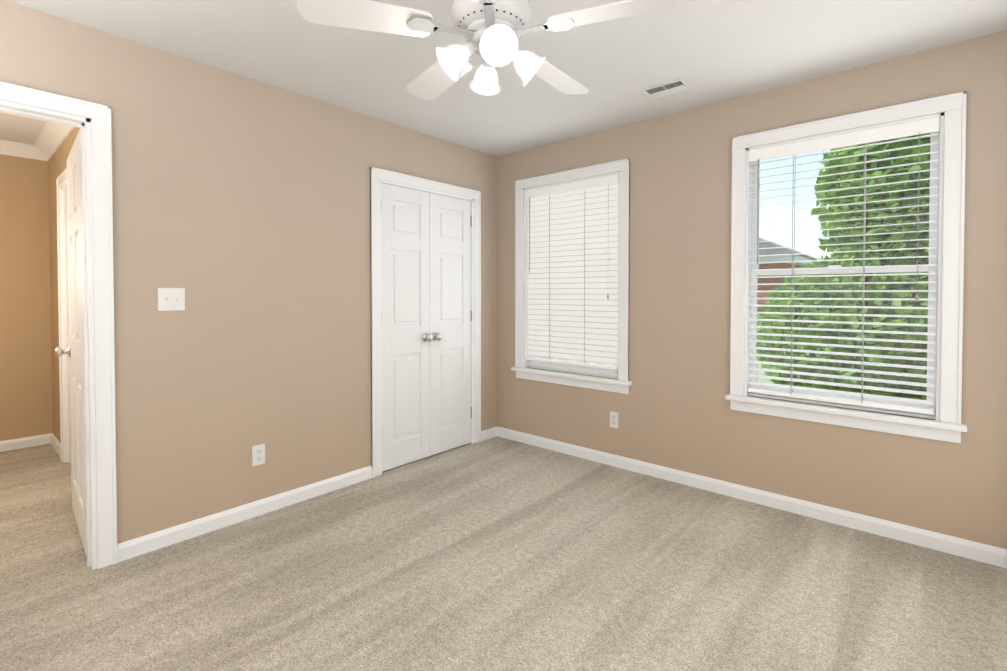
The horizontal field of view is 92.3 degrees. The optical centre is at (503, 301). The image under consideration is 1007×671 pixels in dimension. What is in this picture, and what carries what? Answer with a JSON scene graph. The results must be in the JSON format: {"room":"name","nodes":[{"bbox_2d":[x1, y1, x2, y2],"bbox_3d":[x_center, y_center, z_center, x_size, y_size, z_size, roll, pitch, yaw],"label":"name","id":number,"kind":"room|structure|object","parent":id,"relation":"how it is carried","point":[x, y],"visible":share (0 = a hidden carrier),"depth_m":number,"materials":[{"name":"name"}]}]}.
{"room":"empty bedroom","nodes":[
{"label":"empty bedroom","id":0,"kind":"room"},
{"bbox_2d":[0,154,52,440],"bbox_3d":[-4.222,-0.033,3.613,0.120,2.440,1.220,1,1,41],"label":"wall","id":1,"kind":"structure","parent":0,"point":[25,366],"depth_m":3.92,"materials":[{"name":"paint"}]},
{"bbox_2d":[0,139,32,158],"bbox_3d":[-4.098,-1.205,3.571,0.095,0.095,0.870,1,1,41],"label":"crown molding","id":2,"kind":"structure","parent":1,"relation":"attached to","point":[10,148],"depth_m":3.84,"materials":[{"name":"paint"}]},
{"bbox_2d":[0,434,48,451],"bbox_3d":[-4.123,1.146,3.646,0.014,0.082,1.070,1,1,41],"label":"baseboard","id":3,"kind":"structure","parent":1,"relation":"attached to","point":[24,442],"depth_m":3.92,"materials":[{"name":"paint"}]},
{"bbox_2d":[48,127,79,443],"bbox_3d":[-2.821,-0.027,3.280,2.670,2.440,0.120,1,1,41],"label":"wall","id":4,"kind":"structure","parent":0,"point":[57,165],"depth_m":3.85,"materials":[{"name":"paint"}]},
{"bbox_2d":[32,121,73,160],"bbox_3d":[-2.847,-1.197,3.139,2.550,0.095,0.095,1,1,41],"label":"crown molding","id":5,"kind":"structure","parent":4,"relation":"attached to","point":[52,136],"depth_m":3.61,"materials":[{"name":"paint"}]},
{"bbox_2d":[49,433,60,457],"bbox_3d":[-3.525,1.143,3.825,0.620,0.082,0.014,1,1,41],"label":"baseboard","id":6,"kind":"structure","parent":4,"relation":"attached to","point":[53,440],"depth_m":3.88,"materials":[{"name":"paint"}]},
{"bbox_2d":[56,168,68,462],"bbox_3d":[-2.875,0.143,3.274,1.060,2.100,0.084,1,1,41],"label":"door frame","id":7,"kind":"structure","parent":4,"relation":"attached to","point":[61,182],"depth_m":3.56,"materials":[{"name":"paint"}]},
{"bbox_2d":[65,188,70,462],"bbox_3d":[-2.889,0.182,3.259,0.882,2.002,0.101,1,1,41],"label":"hall door","id":8,"kind":"structure","parent":4,"relation":"in","point":[68,324],"depth_m":3.53,"materials":[{"name":"paint"}]},
{"bbox_2d":[0,0,496,543],"bbox_3d":[-1.316,-0.020,2.884,0.120,2.440,3.940,1,1,41],"label":"wall","id":9,"kind":"structure","parent":0,"point":[240,208],"depth_m":2.62,"materials":[{"name":"paint"}]},
{"bbox_2d":[0,81,116,569],"bbox_3d":[-2.138,0.166,1.944,0.168,2.100,1.000,1,1,41],"label":"door frame","id":10,"kind":"structure","parent":9,"relation":"attached to","point":[91,121],"depth_m":2.19,"materials":[{"name":"paint"}]},
{"bbox_2d":[55,130,86,555],"bbox_3d":[-2.215,0.193,2.558,0.774,2.000,0.167,1,1,41],"label":"entry door","id":11,"kind":"structure","parent":9,"relation":"in","point":[74,351],"depth_m":2.50,"materials":[{"name":"paint"}]},
{"bbox_2d":[157,288,184,310],"bbox_3d":[-1.644,-0.012,2.400,0.020,0.114,0.116,1,1,41],"label":"switch plate","id":12,"kind":"object","parent":9,"relation":"attached to","point":[171,299],"visible":1,"depth_m":2.40,"materials":[{"name":"plastic"}]},
{"bbox_2d":[117,465,371,562],"bbox_3d":[-1.346,1.161,2.768,0.014,0.082,1.375,1,1,41],"label":"baseboard","id":13,"kind":"structure","parent":9,"relation":"attached to","point":[144,544],"depth_m":2.62,"materials":[{"name":"paint"}]},
{"bbox_2d":[252,443,264,465],"bbox_3d":[-1.379,0.862,2.728,0.008,0.114,0.070,1,1,41],"label":"electrical outlet","id":14,"kind":"object","parent":9,"relation":"attached to","point":[258,454],"visible":1,"depth_m":2.72,"materials":[{"name":"plastic"}]},
{"bbox_2d":[381,183,432,470],"bbox_3d":[-0.694,0.178,3.498,0.101,2.002,0.442,1,1,41],"label":"closet door","id":15,"kind":"structure","parent":9,"relation":"in","point":[407,337],"depth_m":3.50,"materials":[{"name":"paint"}]},
{"bbox_2d":[370,167,480,477],"bbox_3d":[-0.589,0.136,3.702,0.144,2.100,1.055,1,1,41],"label":"trim","id":16,"kind":"structure","parent":9,"relation":"attached to","point":[378,176],"depth_m":3.37,"materials":[{"name":"paint"}]},
{"bbox_2d":[429,193,471,455],"bbox_3d":[-0.401,0.172,3.834,0.101,2.002,0.442,1,1,41],"label":"closet door","id":17,"kind":"structure","parent":9,"relation":"in","point":[450,222],"depth_m":3.83,"materials":[{"name":"paint"}]},
{"bbox_2d":[0,436,1006,670],"bbox_3d":[-1.131,1.252,2.744,6.370,0.100,3.940,1,1,41],"label":"floor","id":18,"kind":"structure","parent":0,"point":[497,553],"depth_m":2.07,"materials":[{"name":"carpet"}]},
{"bbox_2d":[0,0,1006,156],"bbox_3d":[-1.131,-1.288,2.701,6.370,0.100,3.940,1,1,41],"label":"ceiling","id":19,"kind":"structure","parent":0,"point":[710,51],"depth_m":2.37,"materials":[{"name":"paint"}]},
{"bbox_2d":[297,0,682,99],"bbox_3d":[-0.023,-0.990,1.825,1.272,0.464,1.239,1,1,41],"label":"ceiling fan","id":20,"kind":"object","parent":19,"relation":"hanging from","point":[492,31],"visible":1,"depth_m":1.70,"materials":[{"name":"metal"}]},
{"bbox_2d":[642,79,690,98],"bbox_3d":[0.948,-1.235,2.812,0.230,0.008,0.160,1,1,41],"label":"ceiling vent","id":21,"kind":"object","parent":19,"relation":"in","point":[667,88],"visible":1,"depth_m":2.81,"materials":[{"name":"metal"}]},
{"bbox_2d":[497,30,1006,548],"bbox_3d":[1.254,-0.025,3.176,3.370,2.440,0.120,1,1,41],"label":"wall","id":22,"kind":"structure","parent":0,"point":[671,408],"depth_m":2.96,"materials":[{"name":"paint"}]},
{"bbox_2d":[511,158,631,393],"bbox_3d":[0.529,-0.182,3.783,1.070,1.658,0.195,1,1,41],"label":"window","id":23,"kind":"structure","parent":22,"relation":"in","point":[622,383],"depth_m":3.70,"materials":[{"name":"paint"}]},
{"bbox_2d":[525,174,618,369],"bbox_3d":[0.513,-0.216,3.764,0.846,1.406,0.073,1,1,41],"label":"window blinds","id":24,"kind":"object","parent":23,"relation":"attached to","point":[572,270],"visible":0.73,"depth_m":3.74,"materials":[{"name":"white plastic"}]},
{"bbox_2d":[610,411,618,427],"bbox_3d":[0.799,0.854,3.502,0.070,0.114,0.008,1,1,41],"label":"electrical outlet","id":25,"kind":"object","parent":22,"relation":"attached to","point":[614,417],"visible":1,"depth_m":3.50,"materials":[{"name":"plastic"}]},
{"bbox_2d":[493,426,1006,567],"bbox_3d":[1.150,1.153,3.198,3.210,0.082,0.014,1,1,41],"label":"baseboard","id":26,"kind":"structure","parent":22,"relation":"attached to","point":[957,546],"depth_m":2.77,"materials":[{"name":"paint"}]},
{"bbox_2d":[725,91,966,443],"bbox_3d":[1.816,-0.163,2.660,1.070,1.658,0.195,1,1,41],"label":"window","id":27,"kind":"structure","parent":22,"relation":"in","point":[943,423],"depth_m":2.52,"materials":[{"name":"paint"}]},
{"bbox_2d":[748,117,939,414],"bbox_3d":[1.801,-0.176,2.643,0.846,1.449,0.075,1,1,41],"label":"window blinds","id":28,"kind":"object","parent":27,"relation":"attached to","point":[919,127],"visible":0.94,"depth_m":2.60,"materials":[{"name":"white plastic"}]},
{"label":"outside","id":29,"kind":"structure","parent":0,"visible":0},
{"bbox_2d":[539,353,785,383],"bbox_3d":[13.135,1.118,19.387,60.000,0.100,39.860,1,1,41],"label":"ground","id":30,"kind":"structure","parent":29,"point":[760,373],"depth_m":8.69,"materials":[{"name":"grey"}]},
{"bbox_2d":[757,237,820,337],"bbox_3d":[6.374,-1.268,18.515,9.700,4.800,6.800,1,1,41],"label":"neighbouring house","id":31,"kind":"structure","parent":30,"relation":"on","point":[779,258],"depth_m":13.49,"materials":[{"name":"brick"}]},
{"bbox_2d":[757,133,930,399],"bbox_3d":[4.727,-0.669,5.320,3.442,3.959,2.724,1,1,41],"label":"tree","id":32,"kind":"object","parent":30,"relation":"on","point":[885,220],"depth_m":5.01,"materials":[{"name":"green plant"}]}
]}

